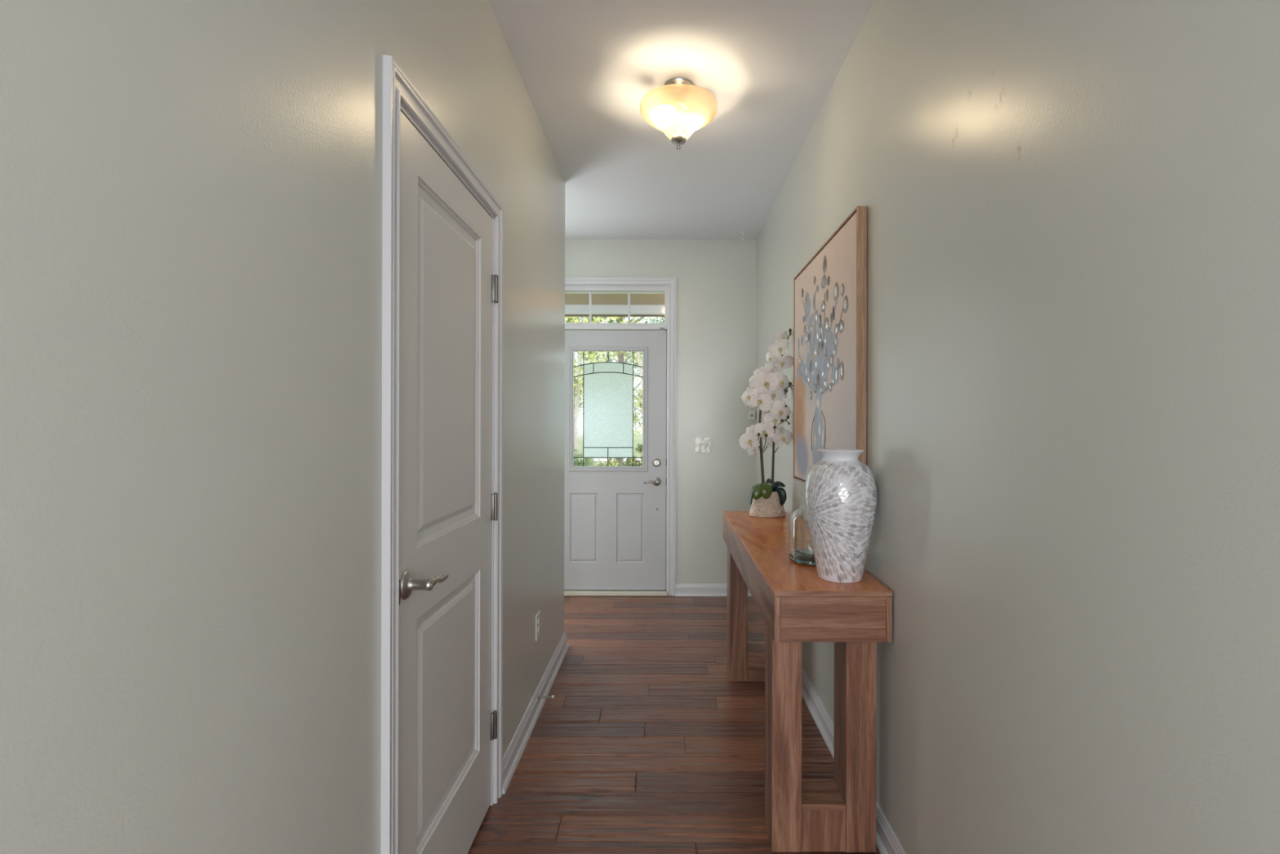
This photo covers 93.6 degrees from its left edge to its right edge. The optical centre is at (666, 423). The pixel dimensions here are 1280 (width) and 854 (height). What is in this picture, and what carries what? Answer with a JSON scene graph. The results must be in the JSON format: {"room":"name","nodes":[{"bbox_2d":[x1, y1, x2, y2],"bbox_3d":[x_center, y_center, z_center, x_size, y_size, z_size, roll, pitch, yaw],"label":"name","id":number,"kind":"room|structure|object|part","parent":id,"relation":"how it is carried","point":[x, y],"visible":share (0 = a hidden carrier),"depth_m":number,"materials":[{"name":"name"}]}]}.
{"room":"entrance hallway","nodes":[
{"label":"entrance hallway","id":0,"kind":"room"},
{"bbox_2d":[0,0,564,853],"bbox_3d":[-0.690,-0.047,1.620,0.180,2.743,3.840,0,0,0],"label":"wall","id":1,"kind":"structure","parent":0,"point":[191,191],"depth_m":0.80,"materials":[{"name":"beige paint"}]},
{"bbox_2d":[380,54,503,853],"bbox_3d":[-0.647,0.273,1.706,0.128,2.102,0.880,0,0,0],"label":"trim","id":2,"kind":"structure","parent":1,"relation":"attached to","point":[400,95],"depth_m":1.31,"materials":[{"name":"white paint"}]},
{"bbox_2d":[398,111,497,853],"bbox_3d":[-0.587,0.302,1.705,0.102,2.017,0.762,0,0,0],"label":"door","id":3,"kind":"structure","parent":1,"relation":"in","point":[448,506],"depth_m":1.64,"materials":[{"name":"white paint"}]},
{"bbox_3d":[-0.591,0.374,1.329,0.001,0.056,0.008,0,0,0],"label":"strike plate","id":4,"kind":"part","parent":3,"relation":"part of","materials":[{"name":"black"}]},
{"bbox_3d":[-0.572,0.373,1.385,0.062,0.067,0.067,0,0,0],"label":"handle","id":5,"kind":"part","parent":3,"relation":"part of","materials":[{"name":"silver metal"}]},
{"bbox_3d":[-0.546,0.375,1.438,0.021,0.030,0.105,0,0,0],"label":"lever","id":6,"kind":"part","parent":3,"relation":"part of","materials":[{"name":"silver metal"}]},
{"bbox_2d":[502,632,568,793],"bbox_3d":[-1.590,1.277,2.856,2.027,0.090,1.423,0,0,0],"label":"baseboard","id":7,"kind":"structure","parent":1,"relation":"attached to","point":[511,758],"depth_m":2.61,"materials":[{"name":"white paint"}]},
{"bbox_2d":[535,610,540,640],"bbox_3d":[-0.598,0.946,2.805,0.009,0.116,0.080,0,0,0],"label":"power outlet","id":8,"kind":"object","parent":1,"relation":"attached to","point":[538,615],"visible":1,"depth_m":2.79,"materials":[{"name":"white plastic"}]},
{"bbox_2d":[537,694,554,699],"bbox_3d":[-0.553,1.259,2.756,0.080,0.025,0.017,0,0,6],"label":"door stop","id":9,"kind":"object","parent":1,"relation":"attached to","point":[552,695],"visible":1,"depth_m":2.75,"materials":[{"name":"grey metal"}]},
{"bbox_2d":[564,293,664,305],"bbox_3d":[-0.447,-1.366,5.860,6.100,0.118,2.180,0,0,0],"label":"ceiling","id":10,"kind":"structure","parent":0,"point":[570,299],"depth_m":6.33,"materials":[{"name":"brown paint"}]},
{"bbox_2d":[564,304,664,314],"bbox_3d":[-0.447,-1.263,6.680,6.100,0.086,0.120,0,0,0],"label":"trim","id":11,"kind":"structure","parent":10,"relation":"attached to","point":[569,308],"depth_m":6.62,"materials":[{"name":"white paint"}]},
{"bbox_2d":[564,314,664,316],"bbox_3d":[-0.447,-1.256,6.772,6.100,0.101,0.055,0,0,0],"label":"trim","id":12,"kind":"structure","parent":10,"relation":"attached to","point":[566,315],"depth_m":6.75,"materials":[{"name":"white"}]},
{"bbox_2d":[564,239,756,583],"bbox_3d":[-1.004,-0.048,4.700,3.392,2.743,0.140,0,0,0],"label":"wall","id":13,"kind":"structure","parent":0,"point":[716,279],"depth_m":4.63,"materials":[{"name":"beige paint"}]},
{"bbox_2d":[564,588,666,590],"bbox_3d":[-0.462,1.292,4.664,0.921,0.005,0.036,0,0,0],"label":"trim","id":14,"kind":"structure","parent":13,"relation":"attached to","point":[665,588],"depth_m":4.65,"materials":[{"name":"black"}]},
{"bbox_2d":[564,329,666,590],"bbox_3d":[-0.457,0.285,4.635,0.920,2.009,0.103,0,0,0],"label":"door","id":15,"kind":"structure","parent":13,"relation":"in","point":[615,517],"depth_m":4.64,"materials":[{"name":"grey paint"}]},
{"bbox_3d":[-0.451,-0.112,4.647,0.613,0.966,0.030,0,0,0],"label":"glass frame","id":16,"kind":"part","parent":15,"relation":"part of","materials":[{"name":"clear glass"}]},
{"bbox_3d":[-0.450,-0.103,4.660,0.384,0.739,0.001,0,0,0],"label":"frosted pane","id":17,"kind":"part","parent":15,"relation":"part of","materials":[{"name":"glass"}]},
{"bbox_3d":[-0.120,0.452,4.595,0.102,0.028,0.024,0,0,0],"label":"lever","id":18,"kind":"part","parent":15,"relation":"part of","materials":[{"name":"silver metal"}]},
{"bbox_3d":[-0.073,0.451,4.615,0.068,0.068,0.053,0,0,0],"label":"handle","id":19,"kind":"part","parent":15,"relation":"part of","materials":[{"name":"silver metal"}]},
{"bbox_2d":[564,284,666,330],"bbox_3d":[-0.456,-0.897,4.692,0.926,0.344,0.136,0,0,0],"label":"window","id":20,"kind":"structure","parent":13,"relation":"in","point":[569,289],"depth_m":4.64,"materials":[{"name":"white paint"}]},
{"bbox_2d":[564,590,667,595],"bbox_3d":[-0.462,1.309,4.665,0.943,0.029,0.130,0,0,0],"label":"trim","id":21,"kind":"structure","parent":13,"relation":"attached to","point":[566,593],"depth_m":4.60,"materials":[{"name":"beige"}]},
{"bbox_2d":[564,277,675,595],"bbox_3d":[-0.457,0.101,4.621,1.062,2.448,0.018,0,0,0],"label":"trim","id":22,"kind":"structure","parent":13,"relation":"attached to","point":[671,282],"depth_m":4.62,"materials":[{"name":"white paint"}]},
{"bbox_2d":[665,284,668,591],"bbox_3d":[-0.457,0.128,4.695,0.956,2.394,0.130,0,0,0],"label":"trim","id":23,"kind":"structure","parent":13,"relation":"attached to","point":[667,331],"depth_m":4.63,"materials":[{"name":"white paint"}]},
{"bbox_2d":[694,436,711,453],"bbox_3d":[0.284,0.166,4.622,0.125,0.123,0.017,0,0,0],"label":"light switch","id":24,"kind":"object","parent":13,"relation":"attached to","point":[702,444],"visible":1,"depth_m":4.62,"materials":[{"name":"white plastic"}]},
{"bbox_2d":[675,583,751,595],"bbox_3d":[0.379,1.282,4.617,0.619,0.090,0.027,0,0,0],"label":"baseboard","id":25,"kind":"structure","parent":13,"relation":"attached to","point":[681,589],"depth_m":4.62,"materials":[{"name":"white paint"}]},
{"bbox_2d":[748,410,755,419],"bbox_3d":[0.659,-0.061,4.615,0.051,0.068,0.030,0,0,0],"label":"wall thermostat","id":26,"kind":"object","parent":13,"relation":"attached to","point":[751,413],"visible":1,"depth_m":4.60,"materials":[{"name":"white plastic"}]},
{"bbox_2d":[467,595,880,853],"bbox_3d":[-0.003,1.376,-0.165,6.200,0.100,9.870,0,0,0],"label":"floor","id":27,"kind":"structure","parent":0,"point":[645,743],"depth_m":2.46,"materials":[{"name":"brown wood"}]},
{"bbox_2d":[723,511,892,852],"bbox_3d":[0.506,0.917,2.641,0.357,0.819,1.648,0,0,0],"label":"console table","id":28,"kind":"object","parent":27,"relation":"on","point":[796,606],"visible":0.9,"depth_m":1.85,"materials":[{"name":"brown wood"}]},
{"bbox_3d":[0.373,0.995,3.156,0.092,0.662,0.152,0,0,0],"label":"leg","id":29,"kind":"part","parent":28,"relation":"part of","materials":[{"name":"brown wood"}]},
{"bbox_2d":[738,328,793,517],"bbox_3d":[0.552,-0.005,3.283,0.303,1.024,0.197,0,0,0],"label":"potted orchid","id":30,"kind":"object","parent":28,"relation":"on","point":[768,500],"visible":1,"depth_m":3.26,"materials":[{"name":"white plant"}]},
{"bbox_3d":[0.454,0.089,3.271,0.134,0.106,0.032,-22,-15,27],"label":"flower","id":31,"kind":"part","parent":30,"relation":"part of","materials":[{"name":"white plant"}]},
{"bbox_3d":[0.459,-0.155,3.278,0.026,0.100,0.126,0,-20,-44],"label":"flower","id":32,"kind":"part","parent":30,"relation":"part of","materials":[{"name":"white plant"}]},
{"bbox_3d":[0.475,0.043,3.287,0.096,0.076,0.022,-5,11,34],"label":"flower","id":33,"kind":"part","parent":30,"relation":"part of","materials":[{"name":"white plant"}]},
{"bbox_3d":[0.491,0.150,3.321,0.087,0.072,0.019,1,-41,11],"label":"flower","id":34,"kind":"part","parent":30,"relation":"part of","materials":[{"name":"white plant"}]},
{"bbox_3d":[0.502,-0.230,3.311,0.023,0.099,0.121,0,0,-41],"label":"flower","id":35,"kind":"part","parent":30,"relation":"part of","materials":[{"name":"white plant"}]},
{"bbox_3d":[0.534,-0.277,3.324,0.110,0.091,0.024,4,20,23],"label":"flower","id":36,"kind":"part","parent":30,"relation":"part of","materials":[{"name":"white plant"}]},
{"bbox_3d":[0.511,-0.128,3.256,0.146,0.112,0.031,22,-7,11],"label":"flower","id":37,"kind":"part","parent":30,"relation":"part of","materials":[{"name":"white plant"}]},
{"bbox_3d":[0.504,-0.112,3.230,0.028,0.035,0.022,0,0,-18],"label":"flower","id":38,"kind":"part","parent":30,"relation":"part of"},
{"bbox_3d":[0.562,-0.078,3.327,0.116,0.095,0.026,-6,8,11],"label":"flower","id":39,"kind":"part","parent":30,"relation":"part of","materials":[{"name":"white plant"}]},
{"bbox_3d":[0.527,0.039,3.240,0.111,0.092,0.023,19,5,0],"label":"flower","id":40,"kind":"part","parent":30,"relation":"part of","materials":[{"name":"white plant"}]},
{"bbox_3d":[0.531,-0.225,3.244,0.158,0.125,0.038,-20,0,5],"label":"flower","id":41,"kind":"part","parent":30,"relation":"part of","materials":[{"name":"white plant"}]},
{"bbox_3d":[0.540,-0.205,3.226,0.030,0.040,0.022,0,0,11],"label":"flower","id":42,"kind":"part","parent":30,"relation":"part of","materials":[{"name":"white plant"}]},
{"bbox_3d":[0.555,0.439,3.292,0.200,0.136,0.144,0,0,0],"label":"pot","id":43,"kind":"part","parent":30,"relation":"part of","materials":[{"name":"beige ceramic"}]},
{"bbox_3d":[0.562,0.103,3.321,0.093,0.074,0.022,13,-35,6],"label":"flower","id":44,"kind":"part","parent":30,"relation":"part of","materials":[{"name":"white plant"}]},
{"bbox_3d":[0.583,0.062,3.306,0.117,0.096,0.024,-10,-8,-6],"label":"flower","id":45,"kind":"part","parent":30,"relation":"part of","materials":[{"name":"white plant"}]},
{"bbox_3d":[0.580,-0.365,3.315,0.017,0.063,0.082,-12,24,-41],"label":"flower","id":46,"kind":"part","parent":30,"relation":"part of","materials":[{"name":"white plant"}]},
{"bbox_3d":[0.580,-0.293,3.280,0.100,0.083,0.021,23,46,11],"label":"flower","id":47,"kind":"part","parent":30,"relation":"part of","materials":[{"name":"white plant"}]},
{"bbox_3d":[0.594,-0.050,3.301,0.174,0.881,0.036,0,0,0],"label":"stem","id":48,"kind":"part","parent":30,"relation":"part of","materials":[{"name":"white plant"}]},
{"bbox_3d":[0.590,-0.025,3.266,0.132,0.104,0.028,-1,-9,-6],"label":"flower","id":49,"kind":"part","parent":30,"relation":"part of","materials":[{"name":"white plant"}]},
{"bbox_3d":[0.583,-0.160,3.266,0.128,0.106,0.026,27,-1,-10],"label":"flower","id":50,"kind":"part","parent":30,"relation":"part of","materials":[{"name":"white plant"}]},
{"bbox_3d":[0.615,-0.419,3.280,0.122,0.100,0.027,-24,16,5],"label":"flower","id":51,"kind":"part","parent":30,"relation":"part of","materials":[{"name":"white plant"}]},
{"bbox_3d":[0.617,-0.073,3.260,0.143,0.115,0.034,27,-2,-13],"label":"flower","id":52,"kind":"part","parent":30,"relation":"part of","materials":[{"name":"white plant"}]},
{"bbox_3d":[0.627,0.045,3.293,0.021,0.076,0.099,-6,14,40],"label":"flower","id":53,"kind":"part","parent":30,"relation":"part of","materials":[{"name":"white plant"}]},
{"bbox_3d":[0.629,0.087,3.301,0.105,0.606,0.034,0,0,0],"label":"stem","id":54,"kind":"part","parent":30,"relation":"part of","materials":[{"name":"white plant"}]},
{"bbox_3d":[0.618,-0.053,3.242,0.027,0.035,0.019,0,0,-23],"label":"flower","id":55,"kind":"part","parent":30,"relation":"part of","materials":[{"name":"white plant"}]},
{"bbox_3d":[0.633,-0.475,3.281,0.093,0.074,0.022,-17,31,-28],"label":"flower","id":56,"kind":"part","parent":30,"relation":"part of","materials":[{"name":"white plant"}]},
{"bbox_3d":[0.632,0.074,3.281,0.126,0.100,0.026,-10,-10,-23],"label":"flower","id":57,"kind":"part","parent":30,"relation":"part of","materials":[{"name":"white plant"}]},
{"bbox_3d":[0.619,-0.232,3.269,0.137,0.110,0.032,14,-5,-22],"label":"flower","id":58,"kind":"part","parent":30,"relation":"part of","materials":[{"name":"white plant"}]},
{"bbox_3d":[0.637,-0.346,3.272,0.132,0.104,0.028,10,30,-11],"label":"flower","id":59,"kind":"part","parent":30,"relation":"part of","materials":[{"name":"white plant"}]},
{"bbox_3d":[0.373,0.995,1.923,0.092,0.662,0.137,0,0,0],"label":"leg","id":60,"kind":"part","parent":28,"relation":"part of","materials":[{"name":"brown wood"}]},
{"bbox_2d":[788,503,815,564],"bbox_3d":[0.561,0.364,2.230,0.197,0.285,0.207,0,0,0],"label":"glass jug","id":61,"kind":"object","parent":28,"relation":"on","point":[800,546],"visible":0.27,"depth_m":2.16,"materials":[{"name":"clear glass"}]},
{"bbox_2d":[804,448,877,582],"bbox_3d":[0.571,0.297,1.972,0.232,0.421,0.231,0,0,0],"label":"decorative vase","id":62,"kind":"object","parent":28,"relation":"on","point":[841,493],"visible":1,"depth_m":1.89,"materials":[{"name":"white glazed ceramic"}]},
{"bbox_3d":[0.603,0.995,1.923,0.093,0.662,0.137,0,0,0],"label":"leg","id":63,"kind":"part","parent":28,"relation":"part of","materials":[{"name":"brown wood"}]},
{"bbox_2d":[488,0,874,239],"bbox_3d":[0.004,-1.492,-0.215,6.400,0.150,9.970,0,0,0],"label":"ceiling","id":64,"kind":"structure","parent":0,"point":[585,68],"depth_m":2.58,"materials":[{"name":"paint"}]},
{"bbox_2d":[640,77,717,150],"bbox_3d":[0.052,-1.283,2.520,0.328,0.267,0.328,0,0,0],"label":"ceiling light","id":65,"kind":"object","parent":64,"relation":"attached to","point":[677,108],"visible":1,"depth_m":2.44,"materials":[{"name":"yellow glass"}]},
{"bbox_2d":[755,0,1279,853],"bbox_3d":[0.762,-0.044,2.235,0.140,2.743,5.070,0,0,0],"label":"wall","id":66,"kind":"structure","parent":0,"point":[1073,401],"depth_m":1.03,"materials":[{"name":"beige paint"}]},
{"bbox_2d":[793,205,866,483],"bbox_3d":[0.671,-0.226,2.577,0.038,1.043,1.026,0,0,0],"label":"framed painting","id":67,"kind":"object","parent":66,"relation":"attached to","point":[830,290],"visible":0.96,"depth_m":2.39,"materials":[{"name":"brown wood"}]},
{"bbox_2d":[801,666,906,853],"bbox_3d":[0.675,1.283,2.165,0.027,0.090,4.930,0,0,0],"label":"baseboard","id":68,"kind":"structure","parent":66,"relation":"attached to","point":[886,842],"depth_m":2.46,"materials":[{"name":"white paint"}]},
{"label":"outside","id":69,"kind":"structure","parent":0,"visible":0},
{"bbox_2d":[573,433,642,466],"bbox_3d":[-0.004,1.661,48.450,120.000,0.230,83.100,0,0,0],"label":"ground","id":70,"kind":"structure","parent":69,"point":[638,438],"depth_m":43.12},
{"bbox_2d":[573,448,595,466],"bbox_3d":[-1.293,0.919,8.410,0.848,1.303,0.596,0,0,0],"label":"shrub","id":71,"kind":"object","parent":70,"relation":"on","point":[587,460],"visible":0.08,"depth_m":8.35,"materials":[{"name":"green plant"}]},
{"bbox_2d":[564,316,635,458],"bbox_3d":[-1.533,-1.481,10.614,2.124,6.089,2.304,0,0,0],"label":"tree","id":72,"kind":"object","parent":70,"relation":"on","point":[579,385],"visible":0.07,"depth_m":10.56,"materials":[{"name":"green plant"}]},
{"bbox_2d":[564,316,635,454],"bbox_3d":[-4.554,-4.033,28.797,6.536,11.183,5.213,0,0,0],"label":"tree","id":73,"kind":"object","parent":70,"relation":"on","point":[580,403],"visible":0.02,"depth_m":28.89,"materials":[{"name":"green plant"}]},
{"bbox_2d":[595,457,624,466],"bbox_3d":[-0.929,0.966,9.988,0.947,1.210,0.831,0,0,-31],"label":"shrub","id":74,"kind":"object","parent":70,"relation":"on","point":[613,463],"visible":0.06,"depth_m":9.97,"materials":[{"name":"green plant"}]},
{"bbox_2d":[564,316,664,464],"bbox_3d":[-1.480,-2.434,18.820,3.958,7.997,3.471,0,0,0],"label":"tree","id":75,"kind":"object","parent":70,"relation":"on","point":[621,357],"visible":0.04,"depth_m":18.62,"materials":[{"name":"green plant"}]},
{"bbox_2d":[581,316,664,455],"bbox_3d":[-0.659,-1.615,14.234,2.621,6.362,2.471,0,0,38],"label":"tree","id":76,"kind":"object","parent":70,"relation":"on","point":[639,403],"visible":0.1,"depth_m":14.17,"materials":[{"name":"green plant"}]},
{"bbox_2d":[618,443,642,466],"bbox_3d":[-0.423,0.924,8.369,0.716,1.284,0.539,0,0,45],"label":"shrub","id":77,"kind":"object","parent":70,"relation":"on","point":[628,462],"visible":0.16,"depth_m":8.37,"materials":[{"name":"green plant"}]},
{"bbox_2d":[636,316,664,323],"bbox_3d":[1.296,-4.179,30.755,5.193,11.501,5.085,0,0,-27],"label":"tree","id":78,"kind":"object","parent":70,"relation":"on","point":[659,317],"visible":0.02,"depth_m":31.15,"materials":[{"name":"green plant"}]},
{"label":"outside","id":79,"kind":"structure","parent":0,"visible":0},
{"bbox_2d":[579,457,640,461],"bbox_3d":[-0.004,1.534,25.300,80.000,0.025,2.200,0,0,0],"label":"road","id":80,"kind":"structure","parent":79,"point":[596,459],"depth_m":25.23,"materials":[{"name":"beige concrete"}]}
]}

